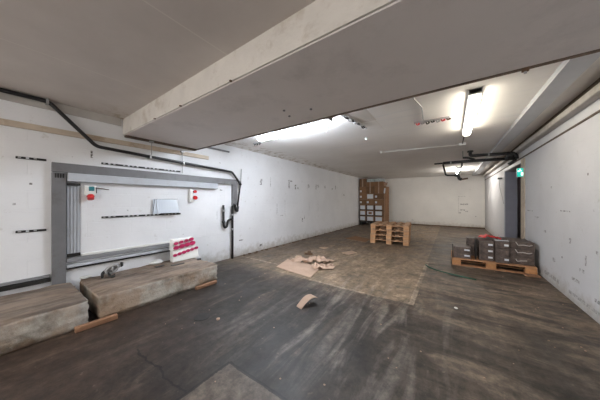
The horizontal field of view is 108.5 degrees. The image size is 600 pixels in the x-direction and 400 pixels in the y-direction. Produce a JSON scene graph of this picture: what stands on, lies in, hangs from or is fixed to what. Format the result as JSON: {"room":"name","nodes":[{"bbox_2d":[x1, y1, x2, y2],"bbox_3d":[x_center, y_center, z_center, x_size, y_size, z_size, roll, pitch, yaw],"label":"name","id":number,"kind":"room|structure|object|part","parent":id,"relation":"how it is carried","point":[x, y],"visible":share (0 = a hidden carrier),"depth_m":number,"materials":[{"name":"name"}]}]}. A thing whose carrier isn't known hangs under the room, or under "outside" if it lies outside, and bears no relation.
{"room":"warehouse storage room","nodes":[
{"label":"warehouse storage room","id":0,"kind":"room"},
{"bbox_2d":[0,99,366,295],"bbox_3d":[-0.733,0.035,6.247,0.200,2.530,17.000,0,0,35],"label":"wall","id":1,"kind":"structure","parent":0,"point":[282,201],"depth_m":3.54,"materials":[{"name":"white paint"}]},
{"bbox_2d":[0,274,50,291],"bbox_3d":[-4.234,0.958,1.020,0.050,0.085,4.020,0,0,35],"label":"wall rail","id":2,"kind":"object","parent":1,"relation":"attached to","point":[34,281],"visible":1,"depth_m":2.50,"materials":[{"name":"metal"}]},
{"bbox_2d":[15,156,45,160],"bbox_3d":[-3.179,-0.495,2.558,0.018,0.026,0.230,0,0,35],"label":"rail","id":3,"kind":"object","parent":1,"relation":"attached to","point":[17,157],"visible":1,"depth_m":2.55,"materials":[{"name":"metal"}]},
{"bbox_2d":[15,229,45,232],"bbox_3d":[-3.179,0.360,2.558,0.018,0.026,0.230,0,0,35],"label":"rail","id":4,"kind":"object","parent":1,"relation":"attached to","point":[35,230],"visible":1,"depth_m":2.55,"materials":[{"name":"metal"}]},
{"bbox_2d":[0,92,120,125],"bbox_3d":[-4.045,-1.175,1.315,0.022,0.110,4.720,0,0,35],"label":"trim","id":5,"kind":"structure","parent":1,"relation":"attached to","point":[66,109],"depth_m":2.80,"materials":[{"name":"grey paint"}]},
{"bbox_2d":[84,185,96,199],"bbox_3d":[-2.848,-0.104,2.942,0.106,0.203,0.119,0,0,35],"label":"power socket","id":6,"kind":"object","parent":1,"relation":"attached to","point":[90,191],"visible":1,"depth_m":2.92,"materials":[{"name":"white plastic"}]},
{"bbox_2d":[0,118,208,159],"bbox_3d":[-3.633,-0.870,1.899,0.028,0.070,6.150,0,0,35],"label":"trim","id":7,"kind":"structure","parent":1,"relation":"attached to","point":[5,122],"depth_m":2.97,"materials":[{"name":"paint"}]},
{"bbox_2d":[0,88,241,205],"bbox_3d":[-3.370,-0.541,2.204,0.110,1.368,6.950,0,0,35],"label":"drain pipe","id":8,"kind":"object","parent":1,"relation":"attached to","point":[46,101],"visible":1,"depth_m":2.97,"materials":[{"name":"black plastic"}]},
{"bbox_2d":[101,162,179,171],"bbox_3d":[-2.509,-0.530,3.517,0.018,0.026,1.090,0,0,35],"label":"rail","id":9,"kind":"object","parent":1,"relation":"attached to","point":[101,162],"visible":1,"depth_m":3.42,"materials":[{"name":"metal"}]},
{"bbox_2d":[102,213,180,217],"bbox_3d":[-2.503,0.240,3.513,0.018,0.026,1.090,0,0,35],"label":"rail","id":10,"kind":"object","parent":1,"relation":"attached to","point":[178,213],"visible":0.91,"depth_m":3.38,"materials":[{"name":"metal"}]},
{"bbox_2d":[152,199,178,213],"bbox_3d":[-2.304,0.102,3.721,0.058,0.261,0.410,0,0,35],"label":"metal sheet","id":11,"kind":"object","parent":10,"relation":"on","point":[164,206],"visible":1,"depth_m":3.71,"materials":[{"name":"metal"}]},
{"bbox_2d":[51,162,236,284],"bbox_3d":[-2.258,0.412,3.817,0.085,1.775,2.810,0,0,35],"label":"door frame","id":12,"kind":"structure","parent":1,"relation":"attached to","point":[202,217],"depth_m":3.24,"materials":[{"name":"metal"}]},
{"bbox_3d":[-3.043,0.475,2.725,0.050,1.650,0.120,0,0,35],"label":"post","id":13,"kind":"part","parent":12,"relation":"part of","materials":[{"name":"grey metal"}]},
{"bbox_3d":[-2.586,0.772,3.378,0.050,0.055,1.465,0,0,35],"label":"rail","id":14,"kind":"part","parent":12,"relation":"part of","materials":[{"name":"metal"}]},
{"bbox_3d":[-2.553,0.729,3.438,0.035,0.028,1.330,0,0,35],"label":"sill","id":15,"kind":"part","parent":12,"relation":"part of","materials":[{"name":"grey metal"}]},
{"bbox_3d":[-2.299,0.250,3.828,0.006,0.980,2.260,0,0,35],"label":"wall panel","id":16,"kind":"part","parent":12,"relation":"part of","materials":[{"name":"white paint"}]},
{"bbox_3d":[-1.501,-0.130,4.930,0.050,0.460,0.120,0,0,35],"label":"post","id":17,"kind":"part","parent":12,"relation":"part of","materials":[{"name":"grey metal"}]},
{"bbox_2d":[124,135,196,150],"bbox_3d":[-2.335,-0.976,3.728,0.060,0.028,1.105,0,0,35],"label":"trim","id":18,"kind":"structure","parent":1,"relation":"attached to","point":[125,136],"depth_m":3.65,"materials":[{"name":"brown wood"}]},
{"bbox_2d":[189,189,197,201],"bbox_3d":[-2.046,-0.094,4.103,0.091,0.226,0.155,0,0,35],"label":"power socket","id":19,"kind":"object","parent":1,"relation":"attached to","point":[191,197],"visible":1,"depth_m":4.04,"materials":[{"name":"white plastic"}]},
{"bbox_2d":[208,147,229,152],"bbox_3d":[-1.799,-1.085,4.521,0.030,0.030,0.750,0,0,35],"label":"trim","id":20,"kind":"structure","parent":1,"relation":"attached to","point":[208,147],"depth_m":4.62,"materials":[{"name":"grey metal"}]},
{"bbox_2d":[125,0,599,148],"bbox_3d":[-0.162,-1.110,2.212,5.360,0.240,1.120,0,0,35],"label":"beam","id":21,"kind":"structure","parent":1,"relation":"attached to","point":[403,48],"depth_m":1.53,"materials":[{"name":"grey paint"}]},
{"bbox_2d":[197,49,599,149],"bbox_3d":[0.162,-0.988,2.675,5.360,0.024,0.014,0,0,35],"label":"trim","id":22,"kind":"structure","parent":21,"relation":"attached to","point":[596,50],"depth_m":1.89,"materials":[{"name":"grey cream paint"}]},
{"bbox_2d":[0,222,599,399],"bbox_3d":[2.414,1.375,4.047,7.880,0.150,17.000,0,0,35],"label":"floor","id":23,"kind":"structure","parent":0,"point":[337,340],"depth_m":2.05,"materials":[{"name":"concrete"}]},
{"bbox_2d":[0,282,88,355],"bbox_3d":[-3.178,1.163,1.633,0.948,0.274,2.143,0,0,35],"label":"concrete block","id":24,"kind":"object","parent":23,"relation":"on","point":[27,318],"visible":0.99,"depth_m":2.06,"materials":[{"name":"concrete"}]},
{"bbox_2d":[74,313,117,332],"bbox_3d":[-2.115,1.274,2.254,0.055,0.050,0.330,0,0,37],"label":"batten","id":25,"kind":"object","parent":23,"relation":"on","point":[79,328],"visible":1,"depth_m":2.23,"materials":[{"name":"wood"}]},
{"bbox_2d":[80,258,216,318],"bbox_3d":[-2.108,1.161,3.163,0.908,0.279,1.458,0,0,34],"label":"concrete block","id":26,"kind":"object","parent":23,"relation":"on","point":[130,289],"visible":0.93,"depth_m":2.78,"materials":[{"name":"concrete"}]},
{"bbox_2d":[79,275,91,278],"bbox_3d":[-2.828,1.010,2.851,0.076,0.039,0.126,0,0,35],"label":"lump","id":27,"kind":"object","parent":26,"relation":"on","point":[86,276],"visible":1,"depth_m":2.83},
{"bbox_2d":[101,262,122,278],"bbox_3d":[-2.512,0.935,2.894,0.127,0.179,0.233,0,0,39],"label":"metal clamp","id":28,"kind":"object","parent":26,"relation":"on","point":[112,268],"visible":1,"depth_m":2.88,"materials":[{"name":"metal"}]},
{"bbox_2d":[149,259,162,264],"bbox_3d":[-2.312,0.994,3.460,0.126,0.072,0.204,0,0,35],"label":"lump","id":29,"kind":"object","parent":26,"relation":"on","point":[158,261],"visible":1,"depth_m":3.43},
{"bbox_2d":[169,236,198,261],"bbox_3d":[-2.032,0.840,3.788,0.167,0.370,0.457,0,0,35],"label":"carton","id":30,"kind":"object","parent":26,"relation":"on","point":[184,248],"visible":1,"depth_m":3.71,"materials":[{"name":"white cardboard"}]},
{"bbox_2d":[195,280,216,289],"bbox_3d":[-1.416,1.276,3.272,0.050,0.045,0.340,0,0,34],"label":"batten","id":31,"kind":"object","parent":23,"relation":"on","point":[204,285],"visible":1,"depth_m":3.25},
{"bbox_2d":[222,204,238,258],"bbox_3d":[-1.542,0.684,4.795,0.084,1.232,0.421,0,0,39],"label":"pipe","id":32,"kind":"object","parent":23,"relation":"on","point":[233,207],"visible":1,"depth_m":4.82,"materials":[{"name":"black plastic"}]},
{"bbox_2d":[276,259,319,277],"bbox_3d":[-0.046,1.290,4.191,1.099,0.014,0.562,0,0,42],"label":"cardboard sheet","id":33,"kind":"object","parent":23,"relation":"on","point":[300,268],"visible":0.81,"depth_m":4.10,"materials":[{"name":"cardboard"}]},
{"bbox_2d":[290,255,314,262],"bbox_3d":[0.064,1.250,4.587,0.516,0.075,0.332,0,0,29],"label":"cardboard","id":34,"kind":"object","parent":33,"relation":"on","point":[298,258],"visible":1,"depth_m":4.57,"materials":[{"name":"cardboard"}]},
{"bbox_2d":[311,262,334,269],"bbox_3d":[0.442,1.250,4.150,0.457,0.075,0.285,0,0,-5],"label":"cardboard","id":35,"kind":"object","parent":33,"relation":"on","point":[315,265],"visible":1,"depth_m":4.10,"materials":[{"name":"cardboard"}]},
{"bbox_2d":[243,226,354,255],"bbox_3d":[0.681,1.289,7.972,0.137,0.021,7.041,0,0,35],"label":"debris","id":36,"kind":"object","parent":23,"relation":"on","point":[351,226],"visible":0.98,"depth_m":6.76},
{"bbox_2d":[297,294,316,308],"bbox_3d":[0.084,1.251,2.686,0.250,0.094,0.120,0,0,-38],"label":"cardboard","id":37,"kind":"object","parent":23,"relation":"on","point":[305,299],"visible":1,"depth_m":2.66,"materials":[{"name":"cardboard"}]},
{"bbox_2d":[308,255,333,262],"bbox_3d":[0.431,1.250,4.631,0.537,0.074,0.336,0,0,41],"label":"cardboard","id":38,"kind":"object","parent":23,"relation":"on","point":[318,258],"visible":0.96,"depth_m":4.60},
{"bbox_2d":[342,251,356,254],"bbox_3d":[1.245,1.295,5.377,0.379,0.006,0.238,0,0,-33],"label":"cardboard sheet","id":39,"kind":"object","parent":23,"relation":"on","point":[347,252],"visible":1,"depth_m":5.37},
{"bbox_2d":[346,236,369,241],"bbox_3d":[2.035,1.295,7.301,0.659,0.006,0.908,0,0,-38],"label":"cardboard sheet","id":40,"kind":"object","parent":23,"relation":"on","point":[357,238],"visible":0.86,"depth_m":7.34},
{"bbox_2d":[359,221,373,224],"bbox_3d":[3.942,1.200,11.599,1.230,0.200,0.910,0,0,35],"label":"pallet","id":41,"kind":"object","parent":23,"relation":"on","point":[360,222],"visible":0.3,"depth_m":11.56,"materials":[{"name":"wood"}]},
{"bbox_2d":[359,215,365,220],"bbox_3d":[3.488,0.952,11.700,0.354,0.292,0.584,0,0,35],"label":"carton","id":42,"kind":"object","parent":41,"relation":"on","point":[361,218],"visible":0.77,"depth_m":11.46,"materials":[{"name":"cardboard"}]},
{"bbox_2d":[359,210,365,215],"bbox_3d":[3.488,0.658,11.700,0.354,0.284,0.584,0,0,35],"label":"carton","id":43,"kind":"object","parent":42,"relation":"on","point":[361,212],"visible":0.78,"depth_m":11.46,"materials":[{"name":"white cardboard"}]},
{"bbox_2d":[359,205,365,209],"bbox_3d":[3.488,0.368,11.700,0.354,0.284,0.584,0,0,35],"label":"carton","id":44,"kind":"object","parent":43,"relation":"on","point":[361,207],"visible":0.77,"depth_m":11.46,"materials":[{"name":"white cardboard"}]},
{"bbox_2d":[359,199,365,204],"bbox_3d":[3.488,0.078,11.700,0.354,0.284,0.584,0,0,35],"label":"carton","id":45,"kind":"object","parent":44,"relation":"on","point":[361,201],"visible":0.77,"depth_m":11.47,"materials":[{"name":"cardboard"}]},
{"bbox_2d":[359,194,365,198],"bbox_3d":[3.488,-0.212,11.700,0.354,0.284,0.584,0,0,35],"label":"carton","id":46,"kind":"object","parent":45,"relation":"on","point":[361,196],"visible":0.66,"depth_m":11.47,"materials":[{"name":"brown cardboard"}]},
{"bbox_2d":[359,187,365,193],"bbox_3d":[3.488,-0.542,11.700,0.354,0.364,0.584,0,0,35],"label":"carton","id":47,"kind":"object","parent":46,"relation":"on","point":[362,190],"visible":0.75,"depth_m":11.47,"materials":[{"name":"brown cardboard"}]},
{"bbox_2d":[359,179,366,186],"bbox_3d":[3.488,-0.942,11.700,0.354,0.424,0.584,0,0,35],"label":"carton","id":48,"kind":"object","parent":47,"relation":"on","point":[362,182],"visible":0.69,"depth_m":11.46,"materials":[{"name":"cardboard"}]},
{"bbox_2d":[366,216,373,221],"bbox_3d":[3.814,0.952,11.473,0.409,0.292,0.584,0,0,35],"label":"carton","id":49,"kind":"object","parent":41,"relation":"on","point":[368,218],"visible":0.79,"depth_m":11.22,"materials":[{"name":"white cardboard"}]},
{"bbox_2d":[366,210,374,215],"bbox_3d":[3.813,0.658,11.471,0.409,0.284,0.588,0,0,35],"label":"carton","id":50,"kind":"object","parent":49,"relation":"on","point":[368,212],"visible":0.85,"depth_m":11.22,"materials":[{"name":"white cardboard"}]},
{"bbox_2d":[366,205,373,209],"bbox_3d":[3.814,0.368,11.473,0.409,0.284,0.584,0,0,35],"label":"carton","id":51,"kind":"object","parent":50,"relation":"on","point":[368,207],"visible":0.78,"depth_m":11.24,"materials":[{"name":"cardboard"}]},
{"bbox_2d":[366,199,373,204],"bbox_3d":[3.814,0.078,11.473,0.409,0.284,0.584,0,0,35],"label":"carton","id":52,"kind":"object","parent":51,"relation":"on","point":[368,201],"visible":0.81,"depth_m":11.24,"materials":[{"name":"brown cardboard"}]},
{"bbox_2d":[366,194,373,198],"bbox_3d":[3.814,-0.212,11.473,0.409,0.284,0.584,0,0,35],"label":"carton","id":53,"kind":"object","parent":52,"relation":"on","point":[368,196],"visible":0.67,"depth_m":11.24,"materials":[{"name":"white cardboard"}]},
{"bbox_2d":[366,186,374,193],"bbox_3d":[3.814,-0.542,11.473,0.409,0.364,0.584,0,0,35],"label":"carton","id":54,"kind":"object","parent":53,"relation":"on","point":[369,190],"visible":0.8,"depth_m":11.22,"materials":[{"name":"cardboard"}]},
{"bbox_2d":[366,179,374,186],"bbox_3d":[3.814,-0.922,11.473,0.409,0.384,0.584,0,0,35],"label":"carton","id":55,"kind":"object","parent":54,"relation":"on","point":[370,182],"visible":0.73,"depth_m":11.26,"materials":[{"name":"brown cardboard"}]},
{"bbox_2d":[374,216,382,221],"bbox_3d":[4.166,0.952,11.226,0.419,0.292,0.584,0,0,35],"label":"carton","id":56,"kind":"object","parent":41,"relation":"on","point":[376,218],"visible":0.62,"depth_m":10.99,"materials":[{"name":"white cardboard"}]},
{"bbox_2d":[374,210,382,215],"bbox_3d":[4.166,0.658,11.226,0.419,0.284,0.584,0,0,35],"label":"carton","id":57,"kind":"object","parent":56,"relation":"on","point":[376,212],"visible":0.85,"depth_m":10.99,"materials":[{"name":"cardboard"}]},
{"bbox_2d":[374,205,382,210],"bbox_3d":[4.166,0.368,11.226,0.419,0.284,0.584,0,0,35],"label":"carton","id":58,"kind":"object","parent":57,"relation":"on","point":[376,207],"visible":0.77,"depth_m":10.99,"materials":[{"name":"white cardboard"}]},
{"bbox_2d":[374,199,382,204],"bbox_3d":[4.166,0.078,11.226,0.419,0.284,0.584,0,0,35],"label":"carton","id":59,"kind":"object","parent":58,"relation":"on","point":[376,201],"visible":0.81,"depth_m":10.99,"materials":[{"name":"brown cardboard"}]},
{"bbox_2d":[374,193,382,198],"bbox_3d":[4.166,-0.212,11.226,0.419,0.284,0.584,0,0,35],"label":"carton","id":60,"kind":"object","parent":59,"relation":"on","point":[376,196],"visible":0.61,"depth_m":10.99,"materials":[{"name":"cardboard"}]},
{"bbox_2d":[374,186,382,193],"bbox_3d":[4.166,-0.542,11.226,0.419,0.364,0.584,0,0,35],"label":"carton","id":61,"kind":"object","parent":60,"relation":"on","point":[377,189],"visible":0.8,"depth_m":10.99,"materials":[{"name":"brown cardboard"}]},
{"bbox_2d":[374,179,385,185],"bbox_3d":[4.166,-0.922,11.226,0.419,0.384,0.584,0,0,35],"label":"carton","id":62,"kind":"object","parent":61,"relation":"on","point":[378,182],"visible":0.91,"depth_m":11.01,"materials":[{"name":"brown cardboard"}]},
{"bbox_2d":[165,246,586,385],"bbox_3d":[1.418,1.297,3.499,4.133,0.004,5.526,0,0,35],"label":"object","id":63,"kind":"structure","parent":23,"relation":"on","point":[364,246],"depth_m":2.20,"materials":[{"name":"concrete"}]},
{"bbox_2d":[383,182,388,224],"bbox_3d":[4.491,0.190,11.128,0.190,2.220,0.754,0,0,35],"label":"carton","id":64,"kind":"object","parent":23,"relation":"on","point":[386,194],"visible":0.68,"depth_m":10.90,"materials":[{"name":"brown cardboard"}]},
{"bbox_2d":[370,235,409,245],"bbox_3d":[2.907,1.228,6.899,1.060,0.144,1.140,0,0,29],"label":"pallet","id":65,"kind":"object","parent":23,"relation":"on","point":[372,240],"visible":0.7,"depth_m":6.56,"materials":[{"name":"brown wood"}]},
{"bbox_2d":[370,230,410,240],"bbox_3d":[2.912,1.083,6.901,1.060,0.144,1.140,0,0,30],"label":"pallet","id":66,"kind":"object","parent":65,"relation":"on","point":[372,235],"visible":0.61,"depth_m":6.58,"materials":[{"name":"brown wood"}]},
{"bbox_2d":[371,226,410,235],"bbox_3d":[2.925,0.939,6.909,1.060,0.144,1.140,0,0,29],"label":"pallet","id":67,"kind":"object","parent":66,"relation":"on","point":[380,228],"visible":0.68,"depth_m":6.57,"materials":[{"name":"brown wood"}]},
{"bbox_2d":[371,221,410,230],"bbox_3d":[2.926,0.794,6.904,1.060,0.144,1.140,0,0,30],"label":"pallet","id":68,"kind":"object","parent":67,"relation":"on","point":[406,226],"visible":1,"depth_m":6.61,"materials":[{"name":"brown wood"}]},
{"bbox_2d":[425,264,476,279],"bbox_3d":[2.637,1.288,3.909,0.154,0.022,0.920,0,0,-22],"label":"hose","id":69,"kind":"object","parent":23,"relation":"on","point":[425,264],"visible":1,"depth_m":3.78,"materials":[{"name":"plastic"}]},
{"bbox_2d":[451,250,536,274],"bbox_3d":[3.806,1.228,4.380,1.200,0.144,0.800,0,0,34],"label":"pallet","id":70,"kind":"object","parent":23,"relation":"on","point":[491,265],"visible":0.59,"depth_m":4.09,"materials":[{"name":"wood"}]},
{"bbox_2d":[453,252,470,258],"bbox_3d":[3.337,1.101,4.450,0.287,0.108,0.319,0,0,36],"label":"parcel","id":71,"kind":"object","parent":70,"relation":"on","point":[455,254],"visible":0.68,"depth_m":4.32,"materials":[{"name":"cardboard"}]},
{"bbox_2d":[453,244,470,253],"bbox_3d":[3.337,0.989,4.450,0.288,0.108,0.318,0,0,36],"label":"parcel","id":72,"kind":"object","parent":71,"relation":"on","point":[456,247],"visible":1,"depth_m":4.35,"materials":[{"name":"cardboard"}]},
{"bbox_2d":[474,238,475,258],"bbox_3d":[3.514,0.960,4.328,0.012,0.390,0.300,0,0,35],"label":"board","id":73,"kind":"object","parent":70,"relation":"on","point":[474,238],"visible":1,"depth_m":4.30,"materials":[{"name":"cardboard"}]},
{"bbox_2d":[477,251,493,260],"bbox_3d":[3.669,1.096,4.279,0.228,0.118,0.299,0,0,34],"label":"parcel","id":74,"kind":"object","parent":70,"relation":"on","point":[488,257],"visible":0.75,"depth_m":4.17,"materials":[{"name":"cardboard"}]},
{"bbox_2d":[477,245,493,254],"bbox_3d":[3.669,0.974,4.279,0.227,0.118,0.298,0,0,34],"label":"parcel","id":75,"kind":"object","parent":74,"relation":"on","point":[481,250],"visible":0.76,"depth_m":4.17,"materials":[{"name":"cardboard"}]},
{"bbox_2d":[477,239,493,247],"bbox_3d":[3.669,0.852,4.279,0.228,0.118,0.299,0,0,34],"label":"parcel","id":76,"kind":"object","parent":75,"relation":"on","point":[483,243],"visible":1,"depth_m":4.18,"materials":[{"name":"cardboard"}]},
{"bbox_2d":[494,254,509,263],"bbox_3d":[3.820,1.091,4.107,0.203,0.128,0.329,0,0,34],"label":"parcel","id":77,"kind":"object","parent":70,"relation":"on","point":[499,259],"visible":0.69,"depth_m":3.98,"materials":[{"name":"cardboard"}]},
{"bbox_2d":[494,247,509,256],"bbox_3d":[3.820,0.959,4.107,0.203,0.128,0.327,0,0,34],"label":"parcel","id":78,"kind":"object","parent":77,"relation":"on","point":[499,252],"visible":0.68,"depth_m":3.98,"materials":[{"name":"cardboard"}]},
{"bbox_2d":[493,239,509,249],"bbox_3d":[3.819,0.827,4.107,0.202,0.128,0.329,0,0,35],"label":"parcel","id":79,"kind":"object","parent":78,"relation":"on","point":[497,244],"visible":0.86,"depth_m":3.99,"materials":[{"name":"cardboard"}]},
{"bbox_2d":[510,256,533,265],"bbox_3d":[4.071,1.089,3.996,0.323,0.132,0.303,0,0,35],"label":"parcel","id":80,"kind":"object","parent":70,"relation":"on","point":[513,259],"visible":0.66,"depth_m":3.88,"materials":[{"name":"cardboard"}]},
{"bbox_2d":[510,249,534,257],"bbox_3d":[4.071,0.951,3.995,0.323,0.136,0.303,0,0,36],"label":"parcel","id":81,"kind":"object","parent":80,"relation":"on","point":[513,252],"visible":0.67,"depth_m":3.88,"materials":[{"name":"cardboard"}]},
{"bbox_2d":[507,239,534,250],"bbox_3d":[4.071,0.815,3.995,0.322,0.136,0.303,0,0,34],"label":"parcel","id":82,"kind":"object","parent":81,"relation":"on","point":[514,244],"visible":0.87,"depth_m":3.89,"materials":[{"name":"cardboard"}]},
{"bbox_3d":[3.692,1.096,4.678,0.147,0.118,0.337,0,0,34],"label":"parcel","id":83,"kind":"object","parent":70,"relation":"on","visible":0},
{"bbox_3d":[3.692,0.974,4.679,0.148,0.118,0.338,0,0,34],"label":"parcel","id":84,"kind":"object","parent":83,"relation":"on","visible":0},
{"bbox_2d":[466,236,473,243],"bbox_3d":[3.692,0.852,4.679,0.146,0.118,0.337,0,0,36],"label":"parcel","id":85,"kind":"object","parent":84,"relation":"on","point":[469,239],"visible":0.83,"depth_m":4.57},
{"bbox_3d":[3.914,1.096,4.524,0.367,0.118,0.338,0,0,36],"label":"parcel","id":86,"kind":"object","parent":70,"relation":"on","visible":0},
{"bbox_3d":[3.913,0.974,4.524,0.367,0.118,0.337,0,0,34],"label":"parcel","id":87,"kind":"object","parent":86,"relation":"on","visible":0},
{"bbox_2d":[475,237,495,243],"bbox_3d":[3.913,0.852,4.524,0.367,0.118,0.337,0,0,34],"label":"parcel","id":88,"kind":"object","parent":87,"relation":"on","point":[485,238],"visible":0.27,"depth_m":4.53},
{"bbox_2d":[478,234,500,238],"bbox_3d":[3.922,0.746,4.494,0.360,0.072,0.240,0,0,32],"label":"sheet","id":89,"kind":"object","parent":88,"relation":"on","point":[485,235],"visible":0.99,"depth_m":4.45,"materials":[{"name":"plastic"}]},
{"bbox_3d":[4.244,1.091,4.299,0.387,0.128,0.327,0,0,34],"label":"parcel","id":90,"kind":"object","parent":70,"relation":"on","visible":0},
{"bbox_3d":[4.244,0.959,4.299,0.387,0.128,0.327,0,0,35],"label":"parcel","id":91,"kind":"object","parent":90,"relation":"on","visible":0},
{"bbox_2d":[499,237,527,240],"bbox_3d":[4.244,0.827,4.299,0.387,0.128,0.327,0,0,36],"label":"parcel","id":92,"kind":"object","parent":91,"relation":"on","point":[502,238],"visible":0.23,"depth_m":4.34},
{"bbox_2d":[524,273,540,277],"bbox_3d":[3.971,1.285,3.691,0.180,0.030,0.100,0,0,21],"label":"wood offcut","id":93,"kind":"object","parent":23,"relation":"on","point":[527,275],"visible":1,"depth_m":3.66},
{"bbox_2d":[0,0,599,178],"bbox_3d":[2.414,-1.305,4.047,7.880,0.150,17.000,0,0,35],"label":"ceiling","id":94,"kind":"structure","parent":0,"point":[114,58],"depth_m":2.21,"materials":[{"name":"paint"}]},
{"bbox_2d":[123,0,397,134],"bbox_3d":[-0.487,-1.113,1.747,5.360,0.234,0.015,0,0,35],"label":"beam","id":95,"kind":"structure","parent":94,"relation":"attached to","point":[320,18],"depth_m":1.57,"materials":[{"name":"beige paint"}]},
{"bbox_2d":[256,118,331,140],"bbox_3d":[-0.164,-1.170,3.604,1.500,0.120,0.128,0,0,35],"label":"lamp","id":96,"kind":"object","parent":94,"relation":"attached to","point":[325,122],"visible":0.84,"depth_m":3.48,"materials":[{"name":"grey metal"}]},
{"bbox_2d":[341,114,366,128],"bbox_3d":[0.850,-1.190,3.314,0.074,0.080,0.671,0,0,44],"label":"bracket","id":97,"kind":"object","parent":94,"relation":"attached to","point":[344,115],"visible":1,"depth_m":3.27,"materials":[{"name":"metal"}]},
{"bbox_2d":[413,97,423,121],"bbox_3d":[1.474,-1.217,2.703,0.060,0.016,1.521,0,0,36],"label":"cable","id":98,"kind":"object","parent":94,"relation":"attached to","point":[413,97],"visible":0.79,"depth_m":2.83,"materials":[{"name":"plastic"}]},
{"bbox_2d":[382,144,458,152],"bbox_3d":[2.768,-1.219,5.093,1.632,0.014,0.014,0,0,28],"label":"conduit","id":99,"kind":"object","parent":94,"relation":"attached to","point":[458,144],"visible":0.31,"depth_m":5.06,"materials":[{"name":"white plastic"}]},
{"bbox_2d":[414,116,450,124],"bbox_3d":[1.995,-1.194,3.271,0.480,0.072,0.074,0,0,32],"label":"bracket","id":100,"kind":"object","parent":94,"relation":"attached to","point":[437,120],"visible":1,"depth_m":3.26,"materials":[{"name":"metal"}]},
{"bbox_2d":[459,136,465,145],"bbox_3d":[3.192,-1.205,4.217,0.120,0.050,1.130,0,0,35],"label":"junction box","id":101,"kind":"object","parent":94,"relation":"attached to","point":[462,143],"visible":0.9,"depth_m":4.58,"materials":[{"name":"white plastic"}]},
{"bbox_2d":[462,87,482,135],"bbox_3d":[2.398,-1.170,3.046,0.128,0.120,1.660,0,0,35],"label":"lamp","id":102,"kind":"object","parent":94,"relation":"attached to","point":[474,95],"visible":1,"depth_m":2.66,"materials":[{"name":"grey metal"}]},
{"bbox_2d":[434,151,514,164],"bbox_3d":[4.168,-1.066,5.255,1.531,0.329,0.110,0,0,35],"label":"ceiling pipe","id":103,"kind":"object","parent":94,"relation":"hanging from","point":[509,156],"visible":1,"depth_m":5.16,"materials":[{"name":"black plastic"}]},
{"bbox_2d":[442,163,467,180],"bbox_3d":[3.902,-0.715,5.447,0.532,0.448,0.072,0,0,35],"label":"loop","id":104,"kind":"object","parent":103,"relation":"hanging from","point":[455,175],"visible":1,"depth_m":5.39,"materials":[{"name":"metal"}]},
{"bbox_2d":[467,150,518,165],"bbox_3d":[4.537,-1.011,5.113,0.922,0.438,0.124,0,0,35],"label":"ceiling pipe","id":105,"kind":"object","parent":94,"relation":"hanging from","point":[469,152],"visible":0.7,"depth_m":5.04,"materials":[{"name":"black plastic"}]},
{"bbox_2d":[472,52,599,175],"bbox_3d":[5.118,-1.199,5.750,0.180,0.062,10.690,0,0,35],"label":"steel beam","id":106,"kind":"structure","parent":94,"relation":"attached to","point":[568,71],"depth_m":2.41,"materials":[{"name":"grey paint"}]},
{"bbox_2d":[385,174,484,227],"bbox_3d":[6.461,0.035,11.467,5.610,2.530,0.200,0,0,35],"label":"wall","id":107,"kind":"structure","parent":0,"point":[436,200],"depth_m":10.93,"materials":[{"name":"white paint"}]},
{"bbox_2d":[396,223,484,228],"bbox_3d":[6.297,1.275,11.451,5.360,0.050,0.015,0,0,35],"label":"baseboard","id":108,"kind":"structure","parent":107,"relation":"attached to","point":[396,223],"depth_m":10.70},
{"bbox_2d":[517,177,520,235],"bbox_3d":[6.743,0.035,5.169,2.070,2.530,6.200,0,0,35],"label":"wall","id":109,"kind":"structure","parent":0,"point":[518,178],"depth_m":7.92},
{"bbox_2d":[521,66,529,73],"bbox_3d":[1.682,-0.974,1.612,0.040,0.052,0.024,0,0,35],"label":"clip","id":110,"kind":"object","parent":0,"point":[525,70],"visible":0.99,"depth_m":1.60,"materials":[{"name":"metal"}]},
{"bbox_2d":[485,98,599,323],"bbox_3d":[3.844,0.035,3.047,0.250,2.530,16.600,0,0,35],"label":"wall","id":111,"kind":"structure","parent":0,"point":[562,176],"depth_m":2.95,"materials":[{"name":"white paint"}]},
{"bbox_2d":[504,160,520,236],"bbox_3d":[5.424,0.195,5.536,0.012,2.210,1.850,0,0,35],"label":"trim","id":112,"kind":"structure","parent":111,"relation":"attached to","point":[519,161],"depth_m":6.25,"materials":[{"name":"grey metal"}]},
{"bbox_2d":[505,163,520,237],"bbox_3d":[5.530,0.230,5.456,0.248,2.140,1.720,0,0,35],"label":"door","id":113,"kind":"structure","parent":111,"relation":"attached to","point":[510,175],"depth_m":6.15,"materials":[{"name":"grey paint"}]},
{"bbox_2d":[516,168,522,176],"bbox_3d":[4.755,-0.605,4.664,0.110,0.190,0.042,0,0,35],"label":"exit sign","id":114,"kind":"object","parent":111,"relation":"attached to","point":[519,171],"visible":0.96,"depth_m":4.66,"materials":[{"name":"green plastic"}]},
{"bbox_2d":[521,158,524,238],"bbox_3d":[4.813,0.200,4.663,0.014,2.200,0.280,0,0,35],"label":"trim","id":115,"kind":"structure","parent":111,"relation":"attached to","point":[523,159],"depth_m":4.60,"materials":[{"name":"paint"}]},
{"bbox_2d":[482,82,599,176],"bbox_3d":[5.391,-1.110,5.565,0.100,0.080,10.700,0,0,35],"label":"trim","id":116,"kind":"structure","parent":111,"relation":"attached to","point":[592,95],"depth_m":2.87,"materials":[{"name":"grey paint"}]},
{"bbox_2d":[483,78,599,174],"bbox_3d":[5.408,-1.192,5.554,0.060,0.075,10.700,0,0,35],"label":"trim","id":117,"kind":"structure","parent":111,"relation":"attached to","point":[597,81],"depth_m":2.91,"materials":[{"name":"grey cream paint"}]},
{"bbox_2d":[485,110,599,179],"bbox_3d":[5.426,-0.935,5.541,0.015,0.020,10.700,0,0,35],"label":"trim","id":118,"kind":"structure","parent":111,"relation":"attached to","point":[598,111],"depth_m":3.04,"materials":[{"name":"grey cream paint"}]}
]}

